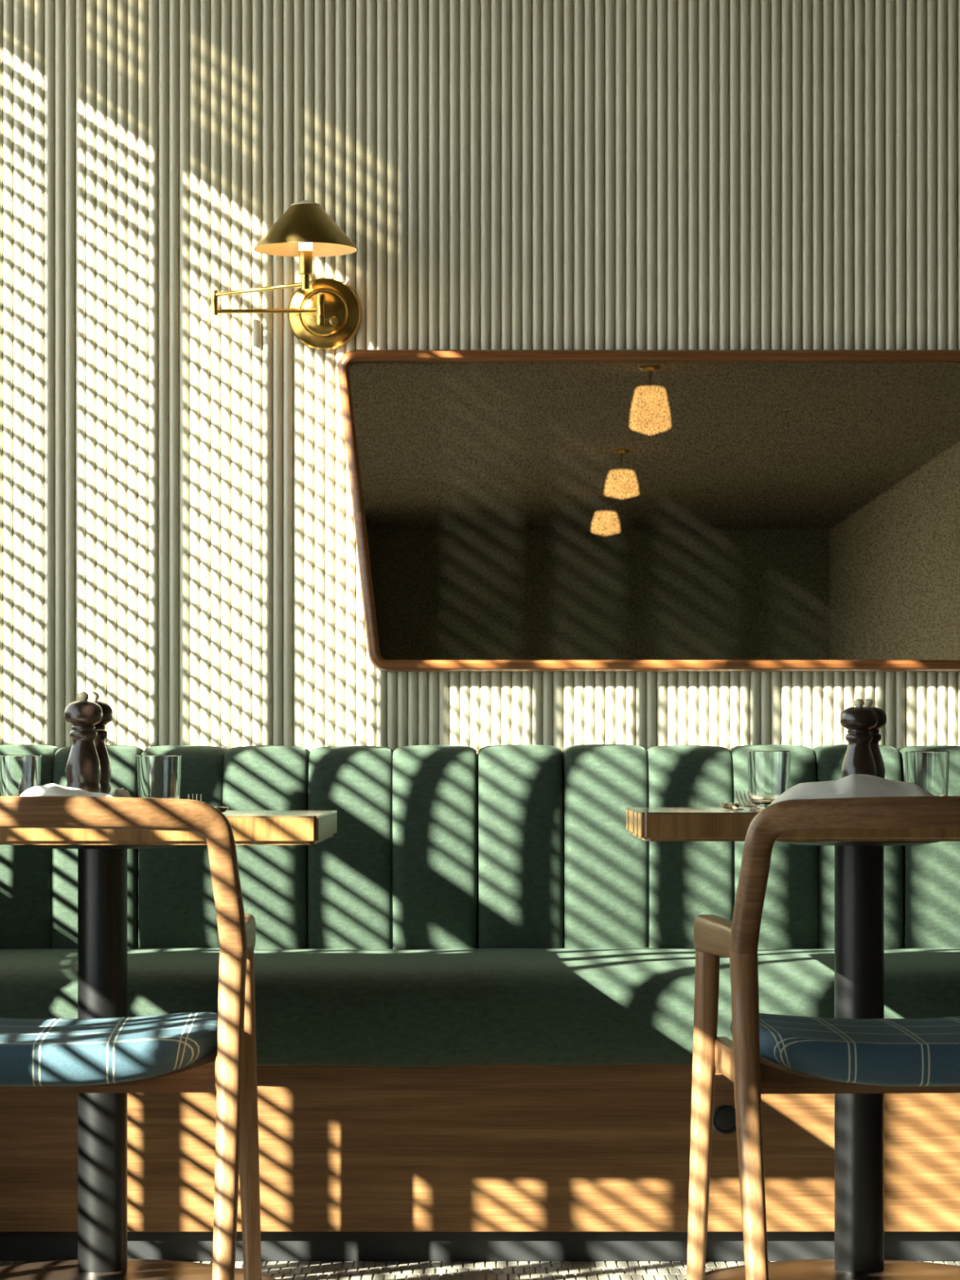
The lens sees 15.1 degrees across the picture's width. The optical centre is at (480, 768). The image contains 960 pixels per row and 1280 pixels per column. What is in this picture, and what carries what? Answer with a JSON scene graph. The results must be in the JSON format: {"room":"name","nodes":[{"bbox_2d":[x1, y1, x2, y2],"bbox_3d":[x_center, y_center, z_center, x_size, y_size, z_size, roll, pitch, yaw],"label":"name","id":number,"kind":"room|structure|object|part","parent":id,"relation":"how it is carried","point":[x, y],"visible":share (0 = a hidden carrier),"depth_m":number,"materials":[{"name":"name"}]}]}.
{"room":"restaurant dining room","nodes":[
{"label":"restaurant dining room","id":0,"kind":"room"},
{"bbox_2d":[0,0,959,753],"bbox_3d":[0.950,-0.733,6.926,5.200,3.100,0.159,0,0,0],"label":"wall","id":1,"kind":"structure","parent":0,"point":[178,546],"depth_m":6.85,"materials":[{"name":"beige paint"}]},
{"bbox_2d":[211,200,361,351],"bbox_3d":[-0.363,-0.919,6.725,0.279,0.261,0.244,0,0,0],"label":"wall sconce","id":2,"kind":"object","parent":1,"relation":"attached to","point":[324,313],"visible":1,"depth_m":6.78,"materials":[{"name":"gold metal"}]},
{"bbox_3d":[-0.409,-0.890,6.744,0.195,0.016,0.008,0,0,27],"label":"arm","id":3,"kind":"part","parent":2,"relation":"part of","materials":[{"name":"gold metal"}]},
{"bbox_3d":[-0.402,-0.856,6.789,0.190,0.010,0.008,0,0,-1],"label":"arm","id":4,"kind":"part","parent":2,"relation":"part of","materials":[{"name":"gold metal"}]},
{"bbox_3d":[-0.322,-0.999,6.700,0.193,0.082,0.193,0,0,0],"label":"lamp shade","id":5,"kind":"part","parent":2,"relation":"part of","materials":[{"name":"gold metal"}]},
{"bbox_3d":[-0.322,-0.981,6.700,0.026,0.052,0.026,0,0,0],"label":"bulb","id":6,"kind":"part","parent":2,"relation":"part of","materials":[{"name":"white glass"}]},
{"bbox_3d":[-0.298,-0.860,6.803,0.017,0.061,0.044,0,0,0],"label":"pivot post","id":7,"kind":"part","parent":2,"relation":"part of","materials":[{"name":"gold metal"}]},
{"bbox_3d":[-0.274,-0.839,6.814,0.019,0.019,0.030,0,0,0],"label":"switch knob","id":8,"kind":"part","parent":2,"relation":"part of","materials":[{"name":"gold metal"}]},
{"bbox_2d":[337,349,959,671],"bbox_3d":[0.739,-0.485,6.826,2.013,0.604,0.040,0,0,0],"label":"wall mirror","id":9,"kind":"object","parent":1,"relation":"attached to","point":[514,510],"visible":1,"depth_m":6.83,"materials":[{"name":"brown mirror"}]},
{"bbox_2d":[0,1261,959,1279],"bbox_3d":[0.950,0.877,-7.097,5.200,0.120,28.206,0,0,0],"label":"floor","id":10,"kind":"structure","parent":0,"point":[279,1270],"depth_m":5.92,"materials":[{"name":"tile"}]},
{"bbox_2d":[0,795,262,1279],"bbox_3d":[-0.586,0.427,4.957,0.568,0.785,0.520,0,0,-2],"label":"armchair","id":11,"kind":"object","parent":10,"relation":"on","point":[201,1052],"visible":1,"depth_m":4.82,"materials":[{"name":"brown wood"}]},
{"bbox_3d":[-0.583,0.409,4.870,0.492,0.051,0.020,0,0,-2],"label":"rail","id":12,"kind":"part","parent":11,"relation":"part of","materials":[{"name":"brown wood"}]},
{"bbox_2d":[0,1012,217,1086],"bbox_3d":[-0.588,0.385,5.015,0.472,0.082,0.400,0,0,-2],"label":"seat cushion","id":13,"kind":"object","parent":11,"relation":"on","point":[102,1051],"depth_m":4.84,"materials":[{"name":"blue fabric"}]},
{"bbox_3d":[-0.578,0.139,4.757,0.545,0.208,0.120,0,0,-2],"label":"backrest","id":14,"kind":"part","parent":11,"relation":"part of","materials":[{"name":"brown wood"}]},
{"bbox_3d":[-0.595,0.409,5.182,0.492,0.051,0.024,0,0,-2],"label":"rail","id":15,"kind":"part","parent":11,"relation":"part of","materials":[{"name":"brown wood"}]},
{"bbox_3d":[-0.350,0.405,5.002,0.022,0.047,0.375,0,0,-3],"label":"rail","id":16,"kind":"part","parent":11,"relation":"part of","materials":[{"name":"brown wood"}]},
{"bbox_3d":[-0.330,0.527,4.773,0.041,0.585,0.119,0,0,3],"label":"leg","id":17,"kind":"part","parent":11,"relation":"part of","materials":[{"name":"brown wood"}]},
{"bbox_3d":[-0.332,0.234,5.016,0.038,0.053,0.393,0,0,-2],"label":"armrest","id":18,"kind":"part","parent":11,"relation":"part of","materials":[{"name":"brown wood"}]},
{"bbox_3d":[-0.334,0.537,5.199,0.046,0.561,0.055,0,0,-2],"label":"leg","id":19,"kind":"part","parent":11,"relation":"part of","materials":[{"name":"brown wood"}]},
{"bbox_2d":[0,810,337,1279],"bbox_3d":[-0.589,0.443,5.670,0.704,0.748,0.700,0,0,0],"label":"bistro table","id":20,"kind":"object","parent":10,"relation":"on","point":[102,854],"visible":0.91,"depth_m":5.63,"materials":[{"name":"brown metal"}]},
{"bbox_2d":[0,755,41,795],"bbox_3d":[-0.712,0.024,5.600,0.069,0.090,0.069,0,0,0],"label":"tumbler","id":21,"kind":"object","parent":20,"relation":"on","point":[19,774],"visible":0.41,"depth_m":5.57,"materials":[{"name":"clear glass"}]},
{"bbox_2d":[20,783,112,796],"bbox_3d":[-0.615,0.045,5.440,0.191,0.047,0.112,0,0,0],"label":"napkin","id":22,"kind":"object","parent":20,"relation":"on","point":[50,789],"visible":0.21,"depth_m":5.41,"materials":[{"name":"fabric"}]},
{"bbox_2d":[64,691,102,792],"bbox_3d":[-0.606,-0.025,5.550,0.058,0.187,0.058,0,0,0],"label":"pepper mill","id":23,"kind":"object","parent":20,"relation":"on","point":[83,771],"visible":0.8,"depth_m":5.53,"materials":[{"name":"brown wood"}]},
{"bbox_3d":[-0.606,-0.110,5.550,0.017,0.017,0.017,0,0,0],"label":"knob","id":24,"kind":"part","parent":23,"relation":"part of","materials":[{"name":"silver metal"}]},
{"bbox_2d":[88,691,112,795],"bbox_3d":[-0.597,-0.025,5.612,0.058,0.188,0.058,0,0,0],"label":"pepper mill","id":25,"kind":"object","parent":20,"relation":"on","point":[105,766],"visible":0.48,"depth_m":5.60,"materials":[{"name":"brown wood"}]},
{"bbox_3d":[-0.597,-0.111,5.612,0.017,0.017,0.017,0,0,0],"label":"knob","id":26,"kind":"part","parent":25,"relation":"part of","materials":[{"name":"silver metal"}]},
{"bbox_3d":[-0.589,0.117,5.665,0.260,0.012,0.260,0,0,0],"label":"plate","id":27,"kind":"part","parent":20,"relation":"part of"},
{"bbox_2d":[111,787,130,797],"bbox_3d":[-0.558,0.049,5.660,0.045,0.039,0.072,0,0,0],"label":"napkin","id":28,"kind":"object","parent":20,"relation":"on","point":[117,793],"visible":0.31,"depth_m":5.64,"materials":[{"name":"fabric"}]},
{"bbox_3d":[-0.589,0.799,5.665,0.562,0.036,0.562,0,0,0],"label":"plate","id":29,"kind":"part","parent":20,"relation":"part of","materials":[{"name":"brown metal"}]},
{"bbox_2d":[137,755,181,799],"bbox_3d":[-0.495,0.024,5.600,0.068,0.090,0.068,0,0,0],"label":"tumbler","id":30,"kind":"object","parent":20,"relation":"on","point":[158,775],"visible":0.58,"depth_m":5.57,"materials":[{"name":"clear glass"}]},
{"bbox_2d":[188,793,202,801],"bbox_3d":[-0.428,0.052,5.485,0.022,0.028,0.229,0,0,-6],"label":"fork","id":31,"kind":"object","parent":20,"relation":"on","point":[188,793],"visible":0.2,"depth_m":5.59,"materials":[{"name":"silver metal"}]},
{"bbox_2d":[214,806,228,813],"bbox_3d":[-0.403,0.063,5.445,0.034,0.010,0.210,0,0,3],"label":"spoon","id":32,"kind":"object","parent":20,"relation":"on","point":[223,810],"visible":0.21,"depth_m":5.51,"materials":[{"name":"silver metal"}]},
{"bbox_2d":[0,744,959,1261],"bbox_3d":[0.943,0.386,6.386,4.775,0.862,0.908,0,0,0],"label":"banquette","id":33,"kind":"object","parent":10,"relation":"on","point":[474,995],"visible":0.72,"depth_m":6.01,"materials":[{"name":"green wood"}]},
{"bbox_2d":[0,947,959,1066],"bbox_3d":[0.943,0.404,6.266,4.775,0.172,0.668,0,0,0],"label":"seat cushion","id":34,"kind":"object","parent":33,"relation":"on","point":[315,1006],"depth_m":5.95,"materials":[{"name":"green fabric"}]},
{"bbox_3d":[0.943,0.626,6.010,4.775,0.278,0.020,0,0,0],"label":"panel","id":35,"kind":"part","parent":33,"relation":"part of","materials":[{"name":"brown wood"}]},
{"bbox_2d":[712,1105,736,1134],"bbox_3d":[0.406,0.581,5.997,0.049,0.049,0.005,0,0,0],"label":"power socket","id":36,"kind":"object","parent":33,"relation":"attached to","point":[724,1122],"visible":0.88,"depth_m":6.00,"materials":[{"name":"black plastic"}]},
{"bbox_2d":[626,807,959,1279],"bbox_3d":[0.592,0.441,5.670,0.704,0.753,0.700,0,0,0],"label":"bistro table","id":37,"kind":"object","parent":10,"relation":"on","point":[859,854],"visible":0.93,"depth_m":5.63,"materials":[{"name":"brown metal"}]},
{"bbox_2d":[720,803,744,810],"bbox_3d":[0.388,0.058,5.535,0.034,0.010,0.210,0,0,0],"label":"spoon","id":38,"kind":"object","parent":37,"relation":"on","point":[726,806],"visible":0.95,"depth_m":5.60,"materials":[{"name":"silver metal"}]},
{"bbox_3d":[0.388,0.057,5.513,0.015,0.010,0.165,0,0,0],"label":"handle","id":39,"kind":"part","parent":38,"relation":"part of","materials":[{"name":"silver metal"}]},
{"bbox_2d":[735,791,764,808],"bbox_3d":[0.417,0.047,5.445,0.022,0.028,0.229,0,0,-8],"label":"fork","id":40,"kind":"object","parent":37,"relation":"on","point":[751,805],"visible":0.89,"depth_m":5.53,"materials":[{"name":"silver metal"}]},
{"bbox_3d":[0.421,0.057,5.413,0.016,0.008,0.165,0,0,-8],"label":"handle","id":41,"kind":"part","parent":40,"relation":"part of","materials":[{"name":"silver metal"}]},
{"bbox_2d":[746,751,791,810],"bbox_3d":[0.445,0.018,5.580,0.067,0.092,0.067,0,0,0],"label":"tumbler","id":42,"kind":"object","parent":37,"relation":"on","point":[768,771],"visible":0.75,"depth_m":5.55,"materials":[{"name":"clear glass"}]},
{"bbox_3d":[0.592,0.799,5.665,0.562,0.036,0.562,0,0,0],"label":"plate","id":43,"kind":"part","parent":37,"relation":"part of","materials":[{"name":"brown metal"}]},
{"bbox_2d":[770,773,933,804],"bbox_3d":[0.571,0.036,5.440,0.264,0.056,0.122,0,0,-2],"label":"napkin","id":44,"kind":"object","parent":37,"relation":"on","point":[853,785],"visible":0.38,"depth_m":5.40,"materials":[{"name":"fabric"}]},
{"bbox_2d":[840,698,878,777],"bbox_3d":[0.580,-0.022,5.550,0.058,0.172,0.058,0,0,0],"label":"pepper mill","id":45,"kind":"object","parent":37,"relation":"on","point":[859,720],"visible":0.64,"depth_m":5.53,"materials":[{"name":"brown wood"}]},
{"bbox_3d":[0.580,-0.100,5.550,0.017,0.016,0.017,0,0,0],"label":"knob","id":46,"kind":"part","parent":45,"relation":"part of","materials":[{"name":"silver metal"}]},
{"bbox_3d":[0.592,0.112,5.665,0.260,0.012,0.260,0,0,0],"label":"plate","id":47,"kind":"part","parent":37,"relation":"part of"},
{"bbox_2d":[863,698,886,778],"bbox_3d":[0.600,-0.022,5.612,0.058,0.173,0.058,0,0,0],"label":"pepper mill","id":48,"kind":"object","parent":37,"relation":"on","point":[880,767],"visible":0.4,"depth_m":5.60,"materials":[{"name":"brown wood"}]},
{"bbox_3d":[0.600,-0.101,5.612,0.017,0.016,0.017,0,0,0],"label":"knob","id":49,"kind":"part","parent":48,"relation":"part of","materials":[{"name":"silver metal"}]},
{"bbox_2d":[904,751,949,795],"bbox_3d":[0.693,0.018,5.620,0.069,0.091,0.069,0,0,0],"label":"tumbler","id":50,"kind":"object","parent":37,"relation":"on","point":[928,770],"visible":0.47,"depth_m":5.59,"materials":[{"name":"clear glass"}]},
{"bbox_2d":[686,795,959,1279],"bbox_3d":[0.591,0.427,4.957,0.568,0.785,0.520,0,0,-3],"label":"armchair","id":51,"kind":"object","parent":10,"relation":"on","point":[766,1053],"visible":1,"depth_m":4.82,"materials":[{"name":"brown wood"}]},
{"bbox_3d":[0.317,0.537,5.173,0.046,0.561,0.055,0,0,-3],"label":"leg","id":52,"kind":"part","parent":51,"relation":"part of","materials":[{"name":"brown wood"}]},
{"bbox_3d":[0.333,0.234,4.991,0.038,0.053,0.393,0,0,-3],"label":"armrest","id":53,"kind":"part","parent":51,"relation":"part of","materials":[{"name":"brown wood"}]},
{"bbox_3d":[0.352,0.405,4.978,0.022,0.047,0.375,0,0,-3],"label":"rail","id":54,"kind":"part","parent":51,"relation":"part of","materials":[{"name":"brown wood"}]},
{"bbox_3d":[0.355,0.527,4.749,0.041,0.585,0.119,0,0,-9],"label":"leg","id":55,"kind":"part","parent":51,"relation":"part of","materials":[{"name":"brown wood"}]},
{"bbox_3d":[0.578,0.409,5.182,0.492,0.051,0.024,0,0,-3],"label":"rail","id":56,"kind":"part","parent":51,"relation":"part of","materials":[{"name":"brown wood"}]},
{"bbox_3d":[0.603,0.139,4.757,0.545,0.208,0.120,0,0,-3],"label":"backrest","id":57,"kind":"part","parent":51,"relation":"part of","materials":[{"name":"brown wood"}]},
{"bbox_2d":[730,1013,959,1086],"bbox_3d":[0.588,0.385,5.015,0.472,0.082,0.400,0,0,-3],"label":"seat cushion","id":58,"kind":"object","parent":51,"relation":"on","point":[920,1051],"depth_m":4.83,"materials":[{"name":"blue fabric"}]},
{"bbox_3d":[0.597,0.409,4.870,0.492,0.051,0.020,0,0,-3],"label":"rail","id":59,"kind":"part","parent":51,"relation":"part of","materials":[{"name":"brown wood"}]}
]}

